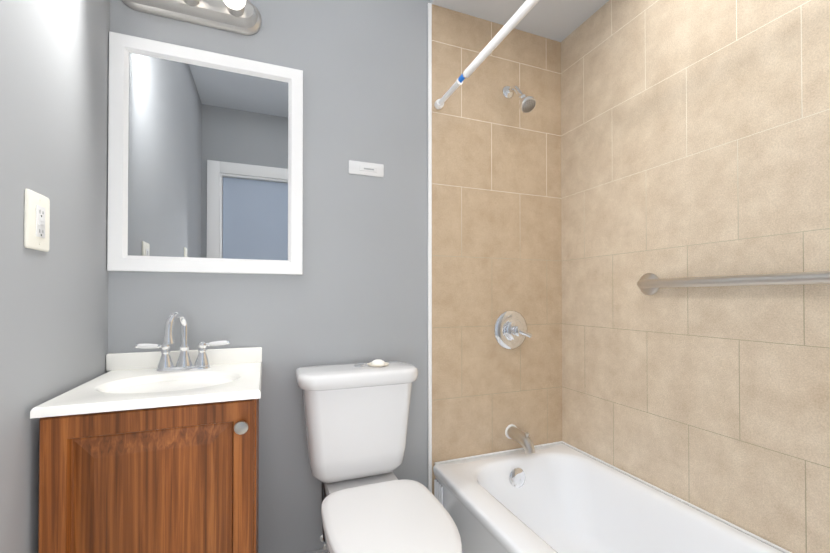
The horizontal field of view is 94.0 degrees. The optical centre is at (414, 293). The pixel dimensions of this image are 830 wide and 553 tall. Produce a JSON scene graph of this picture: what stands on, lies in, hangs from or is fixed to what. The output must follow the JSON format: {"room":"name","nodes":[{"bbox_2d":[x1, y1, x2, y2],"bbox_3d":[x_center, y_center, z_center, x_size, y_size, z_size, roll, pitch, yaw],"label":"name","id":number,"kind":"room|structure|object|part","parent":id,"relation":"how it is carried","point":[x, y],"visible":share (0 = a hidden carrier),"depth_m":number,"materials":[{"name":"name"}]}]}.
{"room":"bathroom","nodes":[
{"label":"bathroom","id":0,"kind":"room"},
{"bbox_2d":[0,0,109,552],"bbox_3d":[-0.680,-0.224,0.323,0.100,2.560,1.925,0,-1,-21],"label":"wall","id":1,"kind":"structure","parent":0,"point":[54,70],"depth_m":0.89,"materials":[{"name":"grey paint"}]},
{"bbox_2d":[24,189,49,251],"bbox_3d":[-0.823,-0.156,0.848,0.010,0.124,0.090,0,-1,-21],"label":"outlet","id":2,"kind":"object","parent":1,"relation":"attached to","point":[37,221],"visible":1,"depth_m":0.83,"materials":[{"name":"white plastic"}]},
{"bbox_2d":[108,0,429,552],"bbox_3d":[-0.149,-0.212,1.613,2.019,2.560,0.100,0,-1,-21],"label":"wall","id":3,"kind":"structure","parent":0,"point":[356,291],"depth_m":1.49,"materials":[{"name":"grey paint"}]},
{"bbox_2d":[106,347,261,370],"bbox_3d":[-0.760,0.219,1.305,0.456,0.054,0.021,0,-1,-21],"label":"backsplash","id":4,"kind":"structure","parent":3,"relation":"attached to","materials":[{"name":"white stone"}]},
{"bbox_2d":[122,0,261,34],"bbox_3d":[-0.728,-0.982,1.245,0.434,0.128,0.181,0,-1,-21],"label":"sconce","id":5,"kind":"object","parent":3,"relation":"attached to","point":[242,17],"visible":1,"depth_m":1.30,"materials":[{"name":"silver metal"}]},
{"bbox_2d":[183,0,199,5],"bbox_3d":[-0.732,-0.973,1.257,0.056,0.057,0.050,0,-1,-21],"label":"socket","id":6,"kind":"object","parent":5,"relation":"attached to","point":[185,2],"depth_m":1.27,"materials":[{"name":"silver metal"}]},
{"bbox_3d":[-0.585,-0.954,1.251,0.074,0.074,0.091,0,-1,-21],"label":"bulb","id":7,"kind":"part","parent":5,"relation":"part of","materials":[{"name":"white glass"}]},
{"bbox_2d":[226,5,243,16],"bbox_3d":[-0.606,-0.973,1.306,0.056,0.057,0.050,0,-1,-21],"label":"socket","id":8,"kind":"object","parent":5,"relation":"attached to","point":[230,12],"depth_m":1.32,"materials":[{"name":"silver metal"}]},
{"bbox_2d":[107,31,302,274],"bbox_3d":[-0.696,-0.449,1.338,0.593,0.759,0.021,0,-1,-21],"label":"mirror","id":9,"kind":"object","parent":3,"relation":"attached to","point":[205,161],"visible":0.98,"depth_m":1.32,"materials":[{"name":"white mirror"}]},
{"label":"glass","id":10,"kind":"part","parent":9,"relation":"part of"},
{"bbox_2d":[303,548,327,552],"bbox_3d":[-0.247,1.017,1.503,0.647,0.100,0.012,0,-1,-21],"label":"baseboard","id":11,"kind":"structure","parent":3,"relation":"attached to","point":[321,550],"depth_m":1.45,"materials":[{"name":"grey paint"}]},
{"bbox_2d":[349,160,383,176],"bbox_3d":[-0.193,-0.495,1.541,0.142,0.052,0.006,0,-1,-21],"label":"air vent","id":12,"kind":"object","parent":3,"relation":"in","point":[366,168],"visible":1,"depth_m":1.54,"materials":[{"name":"white plastic"}]},
{"bbox_2d":[428,3,431,492],"bbox_3d":[0.062,-0.080,1.634,0.016,2.297,0.011,0,-1,-21],"label":"trim","id":13,"kind":"structure","parent":3,"relation":"attached to","point":[430,247],"depth_m":1.63,"materials":[{"name":"white"}]},
{"bbox_2d":[432,4,561,494],"bbox_3d":[0.393,-0.079,1.763,0.698,2.297,0.008,0,-1,-21],"label":"wall tile","id":14,"kind":"structure","parent":3,"relation":"attached to","point":[496,206],"depth_m":1.74,"materials":[{"name":"beige tile"}]},
{"bbox_2d":[494,310,531,348],"bbox_3d":[0.454,0.168,1.735,0.178,0.178,0.082,0,-1,-21],"label":"shower valve","id":15,"kind":"object","parent":14,"relation":"attached to","point":[510,330],"visible":1,"depth_m":1.75,"materials":[{"name":"silver metal"}]},
{"bbox_2d":[502,85,535,112],"bbox_3d":[0.464,-0.867,1.704,0.074,0.174,0.165,0,-1,-21],"label":"shower head","id":16,"kind":"object","parent":14,"relation":"attached to","point":[527,104],"visible":1,"depth_m":1.67},
{"bbox_2d":[505,424,534,453],"bbox_3d":[0.468,0.641,1.696,0.066,0.085,0.157,0,-1,-21],"label":"tub spout","id":17,"kind":"object","parent":14,"relation":"attached to","point":[519,436],"visible":1,"depth_m":1.67,"materials":[{"name":"silver metal"}]},
{"bbox_2d":[430,0,608,41],"bbox_3d":[0.667,-1.366,1.065,0.698,0.263,1.530,0,-1,-21],"label":"ceiling","id":18,"kind":"structure","parent":0,"point":[559,20],"depth_m":1.70,"materials":[{"name":"paint"}]},
{"bbox_3d":[0.215,1.109,0.656,2.019,0.100,2.125,0,-1,-21],"label":"floor","id":19,"kind":"structure","parent":0,"visible":0},
{"bbox_2d":[30,311,261,552],"bbox_3d":[-0.680,0.559,1.093,0.456,1.008,0.468,0,-1,-21],"label":"bathroom vanity","id":20,"kind":"object","parent":19,"relation":"on","point":[150,452],"visible":1,"depth_m":0.92,"materials":[{"name":"brown wood"}]},
{"bbox_2d":[30,362,261,418],"bbox_3d":[-0.677,0.295,1.101,0.446,0.104,0.460,0,-1,-21],"label":"sink","id":21,"kind":"object","parent":20,"relation":"in","point":[214,390],"depth_m":0.96,"materials":[{"name":"white stone"}]},
{"bbox_3d":[-0.608,0.613,0.908,0.426,0.686,0.018,0,-1,-21],"label":"door","id":22,"kind":"part","parent":20,"relation":"part of","materials":[{"name":"brown wood"}]},
{"bbox_2d":[135,311,229,372],"bbox_3d":[-0.723,0.150,1.203,0.263,0.189,0.125,0,-1,-21],"label":"faucet","id":23,"kind":"object","parent":20,"relation":"on","point":[184,364],"depth_m":1.22,"materials":[{"name":"silver metal"}]},
{"bbox_3d":[-0.429,0.331,0.956,0.033,0.033,0.026,0,-1,-21],"label":"knob","id":24,"kind":"part","parent":20,"relation":"part of","materials":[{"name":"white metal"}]},
{"bbox_2d":[295,359,461,552],"bbox_3d":[-0.117,0.654,1.163,0.424,0.820,0.740,0,-1,-21],"label":"toilet","id":25,"kind":"object","parent":19,"relation":"on","point":[356,415],"visible":1,"depth_m":1.28,"materials":[{"name":"white ceramic"}]},
{"bbox_3d":[-0.060,0.655,1.044,0.339,0.018,0.471,0,-1,-21],"label":"seat","id":26,"kind":"part","parent":25,"relation":"part of","materials":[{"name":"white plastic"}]},
{"bbox_3d":[-0.208,0.294,1.403,0.424,0.052,0.219,0,-1,-21],"label":"tank lid","id":27,"kind":"part","parent":25,"relation":"part of","materials":[{"name":"white ceramic"}]},
{"bbox_3d":[-0.210,0.489,1.407,0.384,0.343,0.196,0,-1,-21],"label":"tank","id":28,"kind":"part","parent":25,"relation":"part of","materials":[{"name":"white ceramic"}]},
{"bbox_3d":[-0.137,0.265,1.435,0.082,0.008,0.082,0,-1,-21],"label":"soap dish","id":29,"kind":"part","parent":25,"relation":"part of","materials":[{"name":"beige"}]},
{"bbox_3d":[-0.061,0.632,1.048,0.342,0.026,0.484,0,-1,-21],"label":"lid","id":30,"kind":"part","parent":25,"relation":"part of","materials":[{"name":"white plastic"}]},
{"bbox_2d":[433,441,791,552],"bbox_3d":[0.665,0.884,1.040,0.686,0.358,1.517,0,-1,-21],"label":"bathtub","id":31,"kind":"object","parent":19,"relation":"on","point":[557,497],"visible":0.98,"depth_m":1.50,"materials":[{"name":"white ceramic"}]},
{"bbox_3d":[1.111,-0.218,1.014,0.100,2.560,1.925,0,-1,-21],"label":"wall","id":32,"kind":"structure","parent":0,"visible":0},
{"bbox_2d":[561,0,829,552],"bbox_3d":[0.990,-0.085,1.174,0.008,2.297,1.522,0,-1,-21],"label":"wall tile","id":33,"kind":"structure","parent":32,"relation":"attached to","point":[695,138],"depth_m":1.27,"materials":[{"name":"beige tile"}]},
{"bbox_2d":[637,271,829,294],"bbox_3d":[1.012,-0.038,1.012,0.067,0.082,0.997,0,-1,-21],"label":"grab rail","id":34,"kind":"object","parent":33,"relation":"attached to","point":[649,284],"visible":1,"depth_m":1.13,"materials":[{"name":"silver metal"}]},
{"bbox_3d":[1.014,-0.226,0.156,0.698,2.560,0.395,0,-1,-21],"label":"wall","id":35,"kind":"structure","parent":0,"visible":0},
{"bbox_2d":[434,0,539,109],"bbox_3d":[0.372,-0.806,0.942,0.037,0.037,1.521,0,-1,-21],"label":"curtain rod","id":36,"kind":"object","parent":35,"relation":"attached to","point":[519,15],"visible":1,"depth_m":1.25,"materials":[{"name":"white metal"}]}
]}

